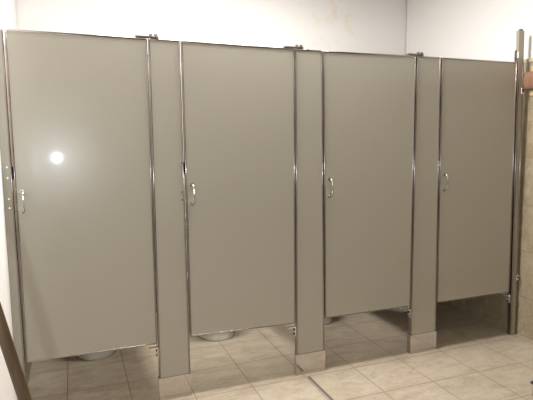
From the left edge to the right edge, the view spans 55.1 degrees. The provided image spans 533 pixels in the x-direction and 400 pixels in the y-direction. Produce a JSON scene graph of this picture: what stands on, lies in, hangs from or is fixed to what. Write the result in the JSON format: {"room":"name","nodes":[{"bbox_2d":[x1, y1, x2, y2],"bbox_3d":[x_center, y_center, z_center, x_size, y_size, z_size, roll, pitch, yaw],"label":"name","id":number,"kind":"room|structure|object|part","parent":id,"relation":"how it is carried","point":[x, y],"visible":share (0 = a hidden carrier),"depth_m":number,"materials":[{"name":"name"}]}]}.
{"room":"public restroom","nodes":[
{"label":"public restroom","id":0,"kind":"room"},
{"bbox_2d":[0,0,17,399],"bbox_3d":[-0.876,-0.213,1.266,0.150,2.750,4.550,-3,7,-21],"label":"wall","id":1,"kind":"structure","parent":0,"point":[8,17],"depth_m":2.18,"materials":[{"name":"white paint"}]},
{"bbox_2d":[4,44,31,384],"bbox_3d":[-1.383,0.089,2.871,0.006,1.790,1.270,-3,7,-21],"label":"trim","id":2,"kind":"structure","parent":1,"relation":"attached to","point":[28,364],"depth_m":2.64,"materials":[{"name":"metal"}]},
{"bbox_2d":[16,0,406,66],"bbox_3d":[-0.238,-0.537,4.011,3.315,2.750,0.140,-3,7,-21],"label":"wall","id":3,"kind":"structure","parent":0,"point":[359,26],"depth_m":3.86,"materials":[{"name":"white paint"}]},
{"bbox_2d":[156,84,188,314],"bbox_3d":[-0.208,-0.053,4.001,3.015,1.790,0.020,-3,7,-21],"label":"trim","id":4,"kind":"structure","parent":3,"relation":"attached to","point":[181,84],"depth_m":3.80,"materials":[{"name":"metal"}]},
{"bbox_2d":[28,302,532,399],"bbox_3d":[0.589,1.115,2.058,3.315,0.100,4.700,-3,7,-21],"label":"floor","id":5,"kind":"structure","parent":0,"point":[367,357],"depth_m":2.94,"materials":[{"name":"tile"}]},
{"bbox_2d":[0,28,26,381],"bbox_3d":[-1.137,0.158,2.279,0.040,1.785,0.047,-3,7,-21],"label":"pilaster","id":6,"kind":"object","parent":5,"relation":"on","point":[5,142],"visible":1,"depth_m":2.25,"materials":[{"name":"beige enamel"},{"name":"metal"},{"name":"brushed steel"}]},
{"bbox_2d":[0,302,31,399],"bbox_3d":[-0.527,0.428,1.111,0.340,1.502,0.029,-6,9,-39],"label":"wooden pole","id":7,"kind":"object","parent":5,"relation":"on","point":[7,345],"visible":1,"depth_m":1.08,"materials":[{"name":"brown wood"}]},
{"bbox_2d":[77,350,115,360],"bbox_3d":[-1.126,0.548,3.299,0.440,0.775,0.745,-3,7,-21],"label":"toilet","id":8,"kind":"object","parent":5,"relation":"on","point":[100,355],"visible":0.02,"depth_m":3.08,"materials":[{"name":"white ceramic"}]},
{"bbox_2d":[135,34,191,399],"bbox_3d":[-0.726,0.051,3.097,0.216,1.802,1.301,-3,7,-21],"label":"pilaster","id":9,"kind":"object","parent":5,"relation":"on","point":[164,69],"visible":0.9,"depth_m":2.50,"materials":[{"name":"grey metal"}]},
{"bbox_2d":[4,29,156,362],"bbox_3d":[-0.838,0.000,2.365,0.612,1.497,0.085,-3,7,-21],"label":"door","id":10,"kind":"structure","parent":9,"relation":"attached to","point":[79,110],"depth_m":2.35,"materials":[{"name":"grey metal"}]},
{"bbox_3d":[-1.108,0.007,2.264,0.008,1.483,0.028,-3,7,-21],"label":"edge trim","id":11,"kind":"part","parent":10,"relation":"part of","materials":[{"name":"metal"}]},
{"bbox_3d":[-1.073,0.009,2.247,0.013,0.103,0.032,-4,7,-27],"label":"handle","id":12,"kind":"part","parent":10,"relation":"part of","materials":[{"name":"silver metal"}]},
{"bbox_3d":[-0.839,-0.737,2.284,0.579,0.013,0.024,-3,7,-21],"label":"edge trim","id":13,"kind":"part","parent":10,"relation":"part of","materials":[{"name":"metal"}]},
{"bbox_3d":[-0.826,0.728,2.452,0.583,0.009,0.024,-3,7,-21],"label":"edge trim","id":14,"kind":"part","parent":10,"relation":"part of","materials":[{"name":"metal"}]},
{"bbox_3d":[-0.558,-0.018,2.472,0.010,1.482,0.028,-3,7,-21],"label":"edge trim","id":15,"kind":"part","parent":10,"relation":"part of","materials":[{"name":"metal"}]},
{"bbox_3d":[-0.710,-0.092,3.107,0.024,1.473,1.265,-3,7,-21],"label":"divider panel","id":16,"kind":"part","parent":9,"relation":"part of","materials":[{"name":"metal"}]},
{"bbox_3d":[-0.545,0.070,2.486,0.012,1.660,0.028,-3,7,-21],"label":"edge trim","id":17,"kind":"part","parent":9,"relation":"part of","materials":[{"name":"metal"}]},
{"bbox_3d":[-0.487,-0.754,2.417,0.132,0.008,0.024,-3,7,-21],"label":"edge trim","id":18,"kind":"part","parent":9,"relation":"part of","materials":[{"name":"metal"}]},
{"bbox_3d":[-0.476,0.128,2.520,0.149,1.776,0.020,-3,7,-21],"label":"panel","id":19,"kind":"part","parent":9,"relation":"part of","materials":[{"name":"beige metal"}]},
{"bbox_3d":[-0.410,0.063,2.538,0.016,1.660,0.028,-3,7,-21],"label":"edge trim","id":20,"kind":"part","parent":9,"relation":"part of","materials":[{"name":"metal"}]},
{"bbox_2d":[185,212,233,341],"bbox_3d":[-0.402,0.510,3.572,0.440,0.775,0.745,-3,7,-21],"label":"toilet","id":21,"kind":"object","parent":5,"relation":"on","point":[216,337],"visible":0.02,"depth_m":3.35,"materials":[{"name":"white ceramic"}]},
{"bbox_2d":[283,45,324,374],"bbox_3d":[-0.016,0.017,3.366,0.238,1.794,1.301,-3,7,-21],"label":"pilaster","id":22,"kind":"object","parent":5,"relation":"on","point":[309,355],"visible":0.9,"depth_m":2.77,"materials":[{"name":"grey metal"}]},
{"bbox_2d":[180,41,294,335],"bbox_3d":[-0.131,-0.035,2.632,0.600,1.492,0.085,-3,7,-21],"label":"door","id":23,"kind":"structure","parent":22,"relation":"attached to","point":[238,113],"depth_m":2.62,"materials":[{"name":"grey metal"}]},
{"bbox_3d":[-0.398,-0.033,2.531,0.014,1.468,0.028,-3,7,-21],"label":"edge trim","id":24,"kind":"part","parent":23,"relation":"part of","materials":[{"name":"metal"}]},
{"bbox_3d":[-0.362,-0.029,2.515,0.013,0.103,0.032,-4,7,-27],"label":"handle","id":25,"kind":"part","parent":23,"relation":"part of","materials":[{"name":"silver metal"}]},
{"bbox_3d":[-0.136,-0.769,2.550,0.572,0.015,0.024,-3,7,-21],"label":"edge trim","id":26,"kind":"part","parent":23,"relation":"part of","materials":[{"name":"metal"}]},
{"bbox_3d":[-0.118,0.685,2.720,0.574,0.019,0.024,-3,7,-21],"label":"edge trim","id":27,"kind":"part","parent":23,"relation":"part of","materials":[{"name":"metal"}]},
{"bbox_3d":[0.144,-0.053,2.738,0.010,1.475,0.028,-3,7,-21],"label":"edge trim","id":28,"kind":"part","parent":23,"relation":"part of","materials":[{"name":"metal"}]},
{"bbox_3d":[0.157,0.036,2.752,0.010,1.653,0.028,-3,7,-21],"label":"edge trim","id":29,"kind":"part","parent":22,"relation":"part of","materials":[{"name":"metal"}]},
{"bbox_3d":[0.217,-0.785,2.684,0.140,0.008,0.024,-3,7,-21],"label":"edge trim","id":30,"kind":"part","parent":22,"relation":"part of","materials":[{"name":"metal"}]},
{"bbox_3d":[0.235,0.094,2.789,0.166,1.768,0.020,-3,7,-21],"label":"panel","id":31,"kind":"part","parent":22,"relation":"part of","materials":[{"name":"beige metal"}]},
{"bbox_3d":[0.304,0.028,2.808,0.028,1.653,0.028,-3,7,-21],"label":"edge trim","id":32,"kind":"part","parent":22,"relation":"part of","materials":[{"name":"metal"}]},
{"bbox_2d":[308,377,333,399],"bbox_3d":[0.778,1.137,1.409,0.017,0.001,3.055,-3,7,-21],"label":"trim","id":33,"kind":"structure","parent":5,"relation":"on","point":[310,378],"depth_m":2.67,"materials":[{"name":"metal"}]},
{"bbox_2d":[324,318,331,324],"bbox_3d":[0.294,0.472,3.836,0.440,0.775,0.745,-3,7,-21],"label":"toilet","id":34,"kind":"object","parent":5,"relation":"on","point":[327,321],"visible":0.03,"depth_m":3.62,"materials":[{"name":"white ceramic"}]},
{"bbox_2d":[388,308,407,312],"bbox_3d":[0.976,0.436,4.093,0.440,0.775,0.745,-3,7,-21],"label":"toilet","id":35,"kind":"object","parent":5,"relation":"on","point":[400,310],"visible":0.03,"depth_m":3.87,"materials":[{"name":"white ceramic"}]},
{"bbox_2d":[403,52,440,353],"bbox_3d":[0.699,-0.022,3.636,0.250,1.796,1.301,-3,7,-21],"label":"pilaster","id":36,"kind":"object","parent":5,"relation":"on","point":[421,335],"visible":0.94,"depth_m":3.05,"materials":[{"name":"grey metal"}]},
{"bbox_2d":[322,51,415,317],"bbox_3d":[0.581,-0.071,2.901,0.592,1.487,0.085,-3,7,-21],"label":"door","id":37,"kind":"structure","parent":36,"relation":"attached to","point":[369,98],"depth_m":2.89,"materials":[{"name":"grey metal"}]},
{"bbox_3d":[0.315,-0.063,2.802,0.023,1.469,0.028,-3,7,-21],"label":"edge trim","id":38,"kind":"part","parent":37,"relation":"part of","materials":[{"name":"metal"}]},
{"bbox_3d":[0.595,0.651,2.989,0.564,0.009,0.024,-3,7,-21],"label":"edge trim","id":39,"kind":"part","parent":37,"relation":"part of","materials":[{"name":"metal"}]},
{"bbox_3d":[0.573,-0.804,2.818,0.574,0.012,0.024,-3,7,-21],"label":"edge trim","id":40,"kind":"part","parent":37,"relation":"part of","materials":[{"name":"metal"}]},
{"bbox_3d":[0.853,-0.092,3.006,0.008,1.475,0.028,-3,7,-21],"label":"edge trim","id":41,"kind":"part","parent":37,"relation":"part of","materials":[{"name":"metal"}]},
{"bbox_3d":[0.866,-0.003,3.020,0.008,1.654,0.028,-3,7,-21],"label":"edge trim","id":42,"kind":"part","parent":36,"relation":"part of","materials":[{"name":"metal"}]},
{"bbox_3d":[0.933,-0.824,2.954,0.152,0.008,0.024,-3,7,-21],"label":"edge trim","id":43,"kind":"part","parent":36,"relation":"part of","materials":[{"name":"metal"}]},
{"bbox_3d":[1.026,-0.011,3.081,0.028,1.654,0.028,-3,7,-21],"label":"edge trim","id":44,"kind":"part","parent":36,"relation":"part of","materials":[{"name":"metal"}]},
{"bbox_2d":[503,29,524,334],"bbox_3d":[1.601,-0.081,3.286,0.118,1.975,0.044,-3,7,-21],"label":"metal post","id":45,"kind":"object","parent":5,"relation":"on","point":[511,297],"visible":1,"depth_m":3.29,"materials":[{"name":"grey metal"}]},
{"bbox_2d":[436,57,516,302],"bbox_3d":[1.305,-0.109,3.175,0.598,1.486,0.085,-3,7,-21],"label":"door","id":46,"kind":"structure","parent":45,"relation":"attached to","point":[478,97],"depth_m":3.16,"materials":[{"name":"grey metal"}]},
{"bbox_3d":[1.036,-0.099,3.075,0.023,1.477,0.028,-3,7,-21],"label":"edge trim","id":47,"kind":"part","parent":46,"relation":"part of","materials":[{"name":"metal"}]},
{"bbox_3d":[1.319,0.617,3.264,0.570,0.007,0.024,-3,7,-21],"label":"edge trim","id":48,"kind":"part","parent":46,"relation":"part of","materials":[{"name":"metal"}]},
{"bbox_3d":[1.288,-0.842,3.089,0.560,0.010,0.024,-3,7,-21],"label":"edge trim","id":49,"kind":"part","parent":46,"relation":"part of","materials":[{"name":"metal"}]},
{"bbox_3d":[1.571,-0.127,3.277,0.027,1.477,0.028,-3,7,-21],"label":"edge trim","id":50,"kind":"part","parent":46,"relation":"part of","materials":[{"name":"metal"}]},
{"bbox_3d":[1.595,0.015,3.302,0.052,1.780,0.030,-3,7,-21],"label":"edge trim","id":51,"kind":"part","parent":45,"relation":"part of","materials":[{"name":"metal"}]},
{"bbox_3d":[1.611,-0.078,3.298,0.089,1.966,0.022,-3,7,-21],"label":"post","id":52,"kind":"part","parent":45,"relation":"part of","materials":[{"name":"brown metal"}]},
{"bbox_3d":[1.631,0.013,3.316,0.051,1.780,0.030,-3,7,-21],"label":"edge trim","id":53,"kind":"part","parent":45,"relation":"part of","materials":[{"name":"metal"}]},
{"bbox_2d":[406,0,532,61],"bbox_3d":[2.058,-0.380,2.455,0.140,2.750,4.400,-3,7,-21],"label":"wall","id":54,"kind":"structure","parent":0,"point":[462,29],"depth_m":3.69,"materials":[{"name":"white paint"}]},
{"bbox_2d":[443,62,532,340],"bbox_3d":[1.994,0.108,2.485,0.012,1.775,4.400,-3,7,-21],"label":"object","id":55,"kind":"structure","parent":54,"relation":"attached to","point":[493,309],"depth_m":3.33,"materials":[{"name":"tile"}]},
{"bbox_2d":[513,58,532,62],"bbox_3d":[1.982,-0.785,2.380,0.018,0.025,4.400,-3,7,-21],"label":"trim","id":56,"kind":"structure","parent":54,"relation":"attached to","point":[529,60],"depth_m":3.22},
{"bbox_2d":[523,66,532,95],"bbox_3d":[1.721,-0.720,2.987,0.056,0.190,0.539,-3,7,-21],"label":"wall rail","id":57,"kind":"object","parent":54,"relation":"attached to","point":[528,76],"visible":1,"depth_m":3.19,"materials":[{"name":"brown wood"}]},
{"bbox_3d":[1.721,-0.723,2.987,0.040,0.113,0.539,-3,7,-21],"label":"rail","id":58,"kind":"part","parent":57,"relation":"part of","materials":[{"name":"brown wood"}]}
]}

